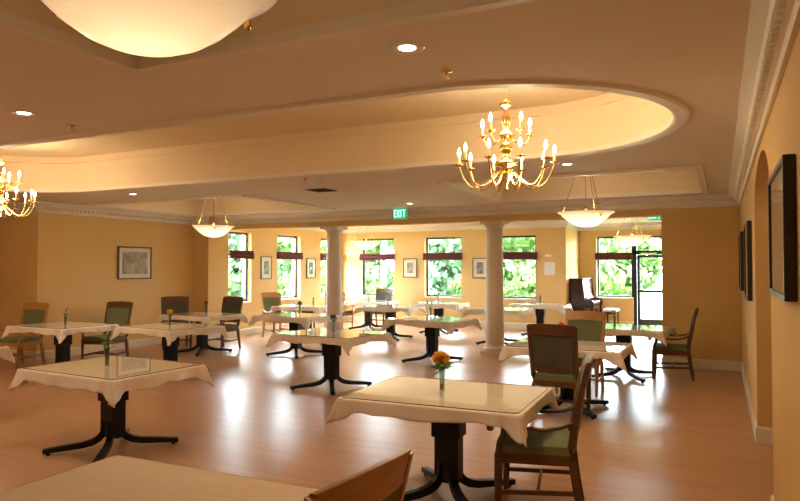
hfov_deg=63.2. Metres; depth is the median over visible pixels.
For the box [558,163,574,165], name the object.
recessed light
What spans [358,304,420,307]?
sheet
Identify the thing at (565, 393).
pedestal table
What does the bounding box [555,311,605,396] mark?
dining chair
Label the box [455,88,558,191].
chandelier
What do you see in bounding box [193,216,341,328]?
wall
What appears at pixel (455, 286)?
shrub
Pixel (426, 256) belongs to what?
window shade
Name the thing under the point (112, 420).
pedestal table
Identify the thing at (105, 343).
flower
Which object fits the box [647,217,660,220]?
exit sign
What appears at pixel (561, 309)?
tablecloth
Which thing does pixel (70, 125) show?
sprinkler
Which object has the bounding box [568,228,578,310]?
wall
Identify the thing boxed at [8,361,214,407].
tablecloth
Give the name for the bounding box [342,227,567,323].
wall
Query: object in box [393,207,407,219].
exit sign
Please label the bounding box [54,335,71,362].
pedestal table
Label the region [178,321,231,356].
pedestal table
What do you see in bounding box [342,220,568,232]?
trim
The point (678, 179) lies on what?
ceiling
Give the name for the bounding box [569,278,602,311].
upright piano
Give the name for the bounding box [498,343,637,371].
tablecloth
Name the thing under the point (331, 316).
flower
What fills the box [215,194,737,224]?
trim
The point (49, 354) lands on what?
baseboard
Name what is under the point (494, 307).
column
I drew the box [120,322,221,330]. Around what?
sheet
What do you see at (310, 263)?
print
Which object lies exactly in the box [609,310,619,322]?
flower
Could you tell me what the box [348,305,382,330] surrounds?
pedestal table
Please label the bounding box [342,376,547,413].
sheet
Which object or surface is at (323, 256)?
window shade
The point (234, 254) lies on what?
window shade
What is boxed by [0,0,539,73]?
trim
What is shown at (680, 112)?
trim
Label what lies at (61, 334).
tablecloth
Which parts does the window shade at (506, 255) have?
head rail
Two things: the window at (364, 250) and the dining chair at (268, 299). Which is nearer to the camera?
the dining chair at (268, 299)
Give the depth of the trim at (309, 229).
18.46 m
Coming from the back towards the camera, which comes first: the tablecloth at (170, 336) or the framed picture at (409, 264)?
the framed picture at (409, 264)
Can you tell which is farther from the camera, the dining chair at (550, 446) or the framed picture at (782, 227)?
the dining chair at (550, 446)
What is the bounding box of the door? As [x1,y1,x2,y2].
[633,236,661,324]
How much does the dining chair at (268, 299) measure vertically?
1.050 m
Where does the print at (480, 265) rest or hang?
attached to the framed picture at (478, 264)
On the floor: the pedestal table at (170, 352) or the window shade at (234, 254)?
the pedestal table at (170, 352)
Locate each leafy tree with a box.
[228,234,277,296]
[236,237,291,265]
[277,250,291,288]
[321,240,393,293]
[429,239,505,294]
[503,237,620,294]
[503,248,534,295]
[599,238,661,295]
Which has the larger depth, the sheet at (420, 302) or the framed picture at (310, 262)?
the framed picture at (310, 262)
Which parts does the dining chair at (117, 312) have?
leg, seat frame, seat, leg, backrest, crest rail, leg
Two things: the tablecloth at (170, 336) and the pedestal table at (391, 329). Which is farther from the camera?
the pedestal table at (391, 329)
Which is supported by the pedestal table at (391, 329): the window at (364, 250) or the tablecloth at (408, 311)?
the tablecloth at (408, 311)
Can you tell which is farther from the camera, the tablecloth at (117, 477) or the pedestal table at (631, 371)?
the pedestal table at (631, 371)
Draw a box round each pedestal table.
[42,391,177,462]
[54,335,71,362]
[162,336,208,371]
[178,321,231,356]
[266,323,321,358]
[290,343,371,395]
[302,311,312,328]
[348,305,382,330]
[385,312,412,341]
[401,327,462,365]
[403,423,515,500]
[419,308,457,334]
[476,337,517,344]
[521,309,544,335]
[542,358,608,419]
[591,335,655,382]
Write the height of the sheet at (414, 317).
0.006 m
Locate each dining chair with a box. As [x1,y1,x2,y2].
[0,302,49,369]
[81,301,132,358]
[161,296,192,347]
[208,296,243,347]
[260,292,295,336]
[304,449,413,500]
[313,292,345,328]
[323,290,354,326]
[367,288,393,326]
[486,353,593,500]
[526,324,593,409]
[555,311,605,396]
[648,308,698,380]
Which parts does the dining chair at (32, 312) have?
leg, seat frame, seat, leg, backrest, crest rail, leg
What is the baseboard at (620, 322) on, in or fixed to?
attached to the wall at (587, 239)
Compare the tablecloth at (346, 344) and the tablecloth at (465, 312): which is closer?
the tablecloth at (346, 344)
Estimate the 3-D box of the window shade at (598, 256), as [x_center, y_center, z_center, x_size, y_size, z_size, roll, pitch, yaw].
[5.940,0.162,18.099,0.980,0.206,0.079,-1,-2,26]
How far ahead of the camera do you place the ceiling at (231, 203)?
13.68 m
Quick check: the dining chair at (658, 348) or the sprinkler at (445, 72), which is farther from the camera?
the dining chair at (658, 348)
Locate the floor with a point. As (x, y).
(671, 436)
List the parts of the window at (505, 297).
sill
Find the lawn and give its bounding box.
[321,278,661,319]
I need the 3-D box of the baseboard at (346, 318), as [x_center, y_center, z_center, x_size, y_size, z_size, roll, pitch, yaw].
[1.273,2.039,18.375,6.817,0.155,0.017,-1,-2,26]
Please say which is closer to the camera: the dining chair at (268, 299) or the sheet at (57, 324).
the sheet at (57, 324)
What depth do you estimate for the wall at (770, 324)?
3.98 m
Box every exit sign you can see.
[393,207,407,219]
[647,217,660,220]
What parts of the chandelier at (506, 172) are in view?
arm, arm, arm, arm, arm, arm, stem, arm, arm, arm, arm, arm, arm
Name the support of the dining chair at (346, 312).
on the floor
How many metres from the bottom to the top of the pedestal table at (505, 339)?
0.738 m
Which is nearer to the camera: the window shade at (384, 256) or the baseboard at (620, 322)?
the baseboard at (620, 322)
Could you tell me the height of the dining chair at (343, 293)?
1.050 m
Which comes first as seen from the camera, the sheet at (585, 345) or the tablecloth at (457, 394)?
the tablecloth at (457, 394)
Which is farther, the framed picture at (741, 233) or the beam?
the beam
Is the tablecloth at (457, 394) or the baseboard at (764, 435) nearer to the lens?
the tablecloth at (457, 394)
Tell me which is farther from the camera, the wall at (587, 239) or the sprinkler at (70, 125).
the wall at (587, 239)
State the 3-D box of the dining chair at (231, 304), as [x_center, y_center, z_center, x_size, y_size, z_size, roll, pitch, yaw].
[-3.593,1.462,13.158,0.626,1.050,0.695,-1,-2,30]
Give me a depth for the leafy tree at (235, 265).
23.07 m
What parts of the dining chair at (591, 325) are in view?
leg, backrest, crest rail, seat, seat frame, leg, leg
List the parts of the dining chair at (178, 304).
leg, crest rail, backrest, rail, leg, leg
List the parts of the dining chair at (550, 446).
leg, leg, arm, seat frame, seat, arm, leg, leg, backrest, crest rail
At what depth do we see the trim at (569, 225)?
17.59 m
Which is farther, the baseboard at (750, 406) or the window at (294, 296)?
the window at (294, 296)
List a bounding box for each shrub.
[228,268,234,295]
[277,271,291,296]
[366,272,382,293]
[448,274,460,294]
[504,269,535,296]
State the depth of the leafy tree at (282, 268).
35.79 m
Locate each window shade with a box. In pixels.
[229,250,253,258]
[277,252,302,259]
[320,253,326,259]
[359,253,394,260]
[423,253,461,259]
[503,252,536,259]
[595,252,631,259]
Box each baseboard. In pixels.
[10,349,35,360]
[36,335,192,360]
[208,322,323,338]
[342,316,535,328]
[606,320,632,323]
[661,357,740,370]
[741,362,756,441]
[755,426,772,444]
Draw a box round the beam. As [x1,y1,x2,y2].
[228,209,660,230]
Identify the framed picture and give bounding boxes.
[117,246,151,278]
[260,256,271,278]
[306,258,315,277]
[403,258,416,276]
[472,258,485,277]
[738,231,743,290]
[744,220,752,300]
[768,154,797,301]
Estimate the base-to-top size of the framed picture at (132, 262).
0.670 m
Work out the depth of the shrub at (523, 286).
22.29 m
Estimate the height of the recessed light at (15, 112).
0.008 m
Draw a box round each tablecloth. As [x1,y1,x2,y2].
[0,346,14,362]
[0,455,319,500]
[1,324,123,343]
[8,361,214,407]
[110,326,228,345]
[156,314,248,323]
[249,315,342,328]
[266,333,395,355]
[269,306,343,313]
[326,377,558,447]
[344,300,398,305]
[354,306,426,315]
[381,318,481,333]
[408,302,469,312]
[460,308,535,320]
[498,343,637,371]
[509,304,572,313]
[605,326,677,346]
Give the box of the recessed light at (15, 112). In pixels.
[9,110,37,116]
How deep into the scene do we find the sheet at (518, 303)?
15.96 m
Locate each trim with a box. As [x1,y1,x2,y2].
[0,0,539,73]
[0,80,689,192]
[3,201,37,213]
[36,201,194,224]
[87,194,335,215]
[193,216,208,224]
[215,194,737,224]
[294,228,342,232]
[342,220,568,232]
[437,165,706,202]
[566,222,580,230]
[580,222,660,230]
[728,0,799,205]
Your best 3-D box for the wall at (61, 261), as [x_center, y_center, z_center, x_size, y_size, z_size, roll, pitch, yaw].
[-6.819,0.301,13.829,2.750,3.400,3.800,-1,-2,26]
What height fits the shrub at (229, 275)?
2.446 m
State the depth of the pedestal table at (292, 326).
12.13 m
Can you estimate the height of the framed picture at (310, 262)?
0.570 m
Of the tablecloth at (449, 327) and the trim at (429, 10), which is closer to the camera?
the trim at (429, 10)
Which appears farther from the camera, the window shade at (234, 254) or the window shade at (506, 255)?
the window shade at (506, 255)
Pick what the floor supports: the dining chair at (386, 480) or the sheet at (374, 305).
the dining chair at (386, 480)
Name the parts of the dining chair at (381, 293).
leg, crest rail, backrest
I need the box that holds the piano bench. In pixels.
[603,308,619,323]
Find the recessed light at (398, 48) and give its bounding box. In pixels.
[389,42,424,54]
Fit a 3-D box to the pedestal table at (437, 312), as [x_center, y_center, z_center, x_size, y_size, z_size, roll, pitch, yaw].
[0.982,1.697,16.364,1.260,0.738,0.970,-1,-2,21]
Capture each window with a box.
[228,231,251,302]
[277,235,300,299]
[361,238,393,296]
[425,237,460,297]
[502,235,535,299]
[597,237,633,298]
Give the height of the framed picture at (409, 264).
0.550 m
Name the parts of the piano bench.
seat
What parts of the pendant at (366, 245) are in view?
lamp shade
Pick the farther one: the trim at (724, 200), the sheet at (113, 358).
the trim at (724, 200)
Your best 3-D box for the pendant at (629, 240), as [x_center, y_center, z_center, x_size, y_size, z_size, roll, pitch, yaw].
[4.912,-0.478,13.760,0.800,0.765,0.800,-1,-2,26]
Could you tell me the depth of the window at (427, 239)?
18.75 m
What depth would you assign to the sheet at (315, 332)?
8.76 m
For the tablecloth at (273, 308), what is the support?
on the pedestal table at (310, 327)
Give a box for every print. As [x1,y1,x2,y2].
[122,252,147,273]
[264,261,268,273]
[309,262,312,273]
[407,263,412,272]
[477,262,483,273]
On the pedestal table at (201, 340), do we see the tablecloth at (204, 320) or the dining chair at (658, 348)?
the tablecloth at (204, 320)
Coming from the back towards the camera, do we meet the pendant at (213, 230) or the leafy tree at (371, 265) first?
the leafy tree at (371, 265)
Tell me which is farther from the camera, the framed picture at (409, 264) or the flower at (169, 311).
the framed picture at (409, 264)
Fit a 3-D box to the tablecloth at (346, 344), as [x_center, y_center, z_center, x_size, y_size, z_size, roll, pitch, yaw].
[-0.934,1.228,8.870,1.404,0.198,1.117,-1,-2,32]
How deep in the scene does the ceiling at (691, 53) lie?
4.01 m
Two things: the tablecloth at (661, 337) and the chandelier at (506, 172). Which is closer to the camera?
the chandelier at (506, 172)
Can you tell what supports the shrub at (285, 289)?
on the lawn
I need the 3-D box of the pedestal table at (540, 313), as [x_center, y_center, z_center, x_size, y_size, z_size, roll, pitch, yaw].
[3.432,1.685,15.883,1.260,0.738,0.970,-1,-2,24]
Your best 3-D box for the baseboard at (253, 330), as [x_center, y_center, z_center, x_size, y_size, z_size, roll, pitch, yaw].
[-3.058,2.011,17.274,0.017,0.155,5.817,-1,-2,26]
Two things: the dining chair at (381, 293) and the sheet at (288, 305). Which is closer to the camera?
the sheet at (288, 305)
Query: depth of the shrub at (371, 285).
24.48 m
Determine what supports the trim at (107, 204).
attached to the ceiling at (691, 53)
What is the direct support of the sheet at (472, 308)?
on the tablecloth at (465, 312)
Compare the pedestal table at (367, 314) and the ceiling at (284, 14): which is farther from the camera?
the pedestal table at (367, 314)
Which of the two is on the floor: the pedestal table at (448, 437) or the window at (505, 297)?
the pedestal table at (448, 437)
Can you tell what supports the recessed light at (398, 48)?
in the ceiling at (691, 53)
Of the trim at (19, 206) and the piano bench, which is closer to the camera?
the trim at (19, 206)
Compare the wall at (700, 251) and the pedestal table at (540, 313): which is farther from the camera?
the pedestal table at (540, 313)
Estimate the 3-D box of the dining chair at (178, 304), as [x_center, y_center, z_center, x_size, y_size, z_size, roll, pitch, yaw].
[-4.523,1.462,13.136,0.626,1.050,0.695,1,-2,-24]
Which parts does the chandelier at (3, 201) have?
stem, arm, arm, arm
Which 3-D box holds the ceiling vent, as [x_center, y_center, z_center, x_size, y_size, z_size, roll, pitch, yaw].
[-1.161,-0.895,9.625,0.520,0.019,0.520,-1,-2,26]
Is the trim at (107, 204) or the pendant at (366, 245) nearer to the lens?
the trim at (107, 204)
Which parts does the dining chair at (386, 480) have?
leg, backrest, leg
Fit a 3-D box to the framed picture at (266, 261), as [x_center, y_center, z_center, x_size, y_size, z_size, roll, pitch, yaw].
[-3.409,0.441,16.584,0.030,0.580,0.440,-1,-2,26]
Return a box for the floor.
[0,321,773,500]
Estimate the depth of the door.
17.91 m
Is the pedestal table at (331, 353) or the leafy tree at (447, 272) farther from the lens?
the leafy tree at (447, 272)
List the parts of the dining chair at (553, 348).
leg, crest rail, backrest, rail, seat, seat frame, leg, leg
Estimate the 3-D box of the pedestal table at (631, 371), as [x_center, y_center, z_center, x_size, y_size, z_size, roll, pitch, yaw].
[3.372,1.530,9.784,1.260,0.738,0.970,-1,-2,31]
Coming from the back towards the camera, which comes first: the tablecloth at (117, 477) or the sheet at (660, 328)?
the sheet at (660, 328)
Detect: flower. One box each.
[101,335,115,357]
[166,309,174,316]
[329,315,337,322]
[429,350,454,379]
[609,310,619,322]
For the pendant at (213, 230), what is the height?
1.005 m
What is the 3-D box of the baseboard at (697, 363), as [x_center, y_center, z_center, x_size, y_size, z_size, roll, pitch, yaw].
[4.875,1.840,10.531,1.187,0.155,0.017,-1,-2,26]
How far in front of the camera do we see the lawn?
32.97 m
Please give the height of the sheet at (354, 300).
0.006 m
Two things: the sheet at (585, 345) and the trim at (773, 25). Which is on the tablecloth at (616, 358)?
the sheet at (585, 345)
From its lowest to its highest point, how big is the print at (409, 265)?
0.306 m
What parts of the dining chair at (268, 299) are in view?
leg, crest rail, backrest, leg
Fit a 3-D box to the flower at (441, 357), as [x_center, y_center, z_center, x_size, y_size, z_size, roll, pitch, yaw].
[0.302,0.864,4.730,0.193,0.274,0.185,1,-2,-35]
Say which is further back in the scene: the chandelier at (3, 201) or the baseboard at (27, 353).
the baseboard at (27, 353)
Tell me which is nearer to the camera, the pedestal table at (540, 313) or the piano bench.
the pedestal table at (540, 313)
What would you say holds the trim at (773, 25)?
attached to the wall at (770, 324)
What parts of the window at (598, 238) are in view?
sill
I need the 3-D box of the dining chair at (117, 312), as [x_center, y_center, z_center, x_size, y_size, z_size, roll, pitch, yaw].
[-5.003,1.410,11.099,0.626,1.050,0.695,0,-2,18]
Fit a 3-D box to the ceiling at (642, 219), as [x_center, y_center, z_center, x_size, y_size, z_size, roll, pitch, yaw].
[2.211,-0.872,16.298,11.000,0.150,7.210,-1,-2,26]
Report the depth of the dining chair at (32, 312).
10.94 m
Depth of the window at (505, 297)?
17.53 m
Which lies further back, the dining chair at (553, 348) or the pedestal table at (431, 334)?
the pedestal table at (431, 334)
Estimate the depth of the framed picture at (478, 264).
17.96 m
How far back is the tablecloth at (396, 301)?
16.91 m
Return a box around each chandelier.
[0,148,37,217]
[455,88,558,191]
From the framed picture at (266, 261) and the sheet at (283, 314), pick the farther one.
the framed picture at (266, 261)
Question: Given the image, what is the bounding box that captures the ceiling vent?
[297,186,344,192]
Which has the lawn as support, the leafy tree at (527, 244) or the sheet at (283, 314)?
the leafy tree at (527, 244)
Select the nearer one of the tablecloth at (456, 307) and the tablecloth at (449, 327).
the tablecloth at (449, 327)
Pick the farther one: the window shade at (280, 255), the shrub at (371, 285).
the shrub at (371, 285)
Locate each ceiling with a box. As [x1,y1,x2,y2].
[0,0,428,57]
[0,0,750,216]
[0,88,671,188]
[115,197,311,212]
[357,217,660,226]
[458,169,700,197]
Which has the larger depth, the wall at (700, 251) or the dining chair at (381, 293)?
the dining chair at (381, 293)
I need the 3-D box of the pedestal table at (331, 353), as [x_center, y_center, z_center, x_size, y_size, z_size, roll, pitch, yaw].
[-0.933,1.507,8.872,1.260,0.738,0.970,-1,-2,32]
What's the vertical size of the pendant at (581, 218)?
0.995 m
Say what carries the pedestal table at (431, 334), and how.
on the floor
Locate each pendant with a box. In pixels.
[41,0,276,56]
[192,198,234,236]
[351,227,381,249]
[558,176,614,226]
[612,218,650,245]
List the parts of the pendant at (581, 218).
lamp shade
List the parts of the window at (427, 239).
sill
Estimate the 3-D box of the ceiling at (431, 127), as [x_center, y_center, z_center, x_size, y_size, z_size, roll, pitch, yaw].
[-2.227,-1.233,7.003,9.550,0.520,2.800,-1,-2,26]
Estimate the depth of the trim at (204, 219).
14.73 m
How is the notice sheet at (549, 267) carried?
attached to the wall at (554, 241)
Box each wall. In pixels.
[0,212,193,351]
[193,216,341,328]
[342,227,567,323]
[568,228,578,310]
[579,229,660,323]
[661,206,741,361]
[740,26,799,500]
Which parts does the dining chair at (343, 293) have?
leg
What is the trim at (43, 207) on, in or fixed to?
attached to the wall at (61, 261)
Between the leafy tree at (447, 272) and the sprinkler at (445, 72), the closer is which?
the sprinkler at (445, 72)
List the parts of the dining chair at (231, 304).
leg, seat, backrest, seat frame, crest rail, leg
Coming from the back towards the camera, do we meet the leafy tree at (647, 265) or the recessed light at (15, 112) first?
the leafy tree at (647, 265)
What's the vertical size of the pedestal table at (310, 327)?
0.738 m
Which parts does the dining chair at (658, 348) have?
leg, arm, seat frame, seat, leg, leg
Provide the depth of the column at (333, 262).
13.71 m
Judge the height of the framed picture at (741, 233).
0.820 m
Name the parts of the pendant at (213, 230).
lamp shade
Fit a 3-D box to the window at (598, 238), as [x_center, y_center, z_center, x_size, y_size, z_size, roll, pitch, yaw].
[6.020,0.477,18.196,0.970,1.730,0.220,-1,-2,26]
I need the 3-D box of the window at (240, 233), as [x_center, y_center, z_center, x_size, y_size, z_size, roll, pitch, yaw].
[-3.944,0.414,15.739,0.220,1.730,0.830,-1,-2,26]
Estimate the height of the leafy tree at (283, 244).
4.888 m
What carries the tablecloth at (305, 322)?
on the pedestal table at (292, 326)
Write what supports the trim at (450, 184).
attached to the ceiling at (691, 53)
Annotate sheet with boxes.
[9,321,113,328]
[23,355,200,379]
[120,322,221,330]
[164,311,242,316]
[255,312,336,317]
[275,328,387,338]
[276,304,325,307]
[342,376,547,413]
[345,299,395,301]
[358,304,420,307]
[388,315,475,321]
[413,301,466,303]
[467,307,530,310]
[506,338,629,351]
[513,302,568,305]
[544,262,554,274]
[605,323,672,331]
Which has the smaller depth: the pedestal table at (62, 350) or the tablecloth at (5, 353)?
the tablecloth at (5, 353)
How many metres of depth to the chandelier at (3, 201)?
8.45 m
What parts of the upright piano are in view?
lid, panel, panel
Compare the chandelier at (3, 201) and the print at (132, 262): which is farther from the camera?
the print at (132, 262)
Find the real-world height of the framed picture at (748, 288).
0.830 m
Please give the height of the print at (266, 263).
0.336 m
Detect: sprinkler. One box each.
[67,124,76,130]
[440,70,451,79]
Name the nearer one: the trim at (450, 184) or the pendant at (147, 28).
the pendant at (147, 28)
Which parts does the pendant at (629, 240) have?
lamp shade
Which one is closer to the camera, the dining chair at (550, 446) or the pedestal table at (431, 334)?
the dining chair at (550, 446)
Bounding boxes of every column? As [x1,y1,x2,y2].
[320,226,347,344]
[480,221,508,355]
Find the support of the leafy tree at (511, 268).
on the lawn
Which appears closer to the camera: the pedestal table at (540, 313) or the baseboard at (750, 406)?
the baseboard at (750, 406)
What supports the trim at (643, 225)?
attached to the wall at (587, 239)
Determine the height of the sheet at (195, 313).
0.006 m

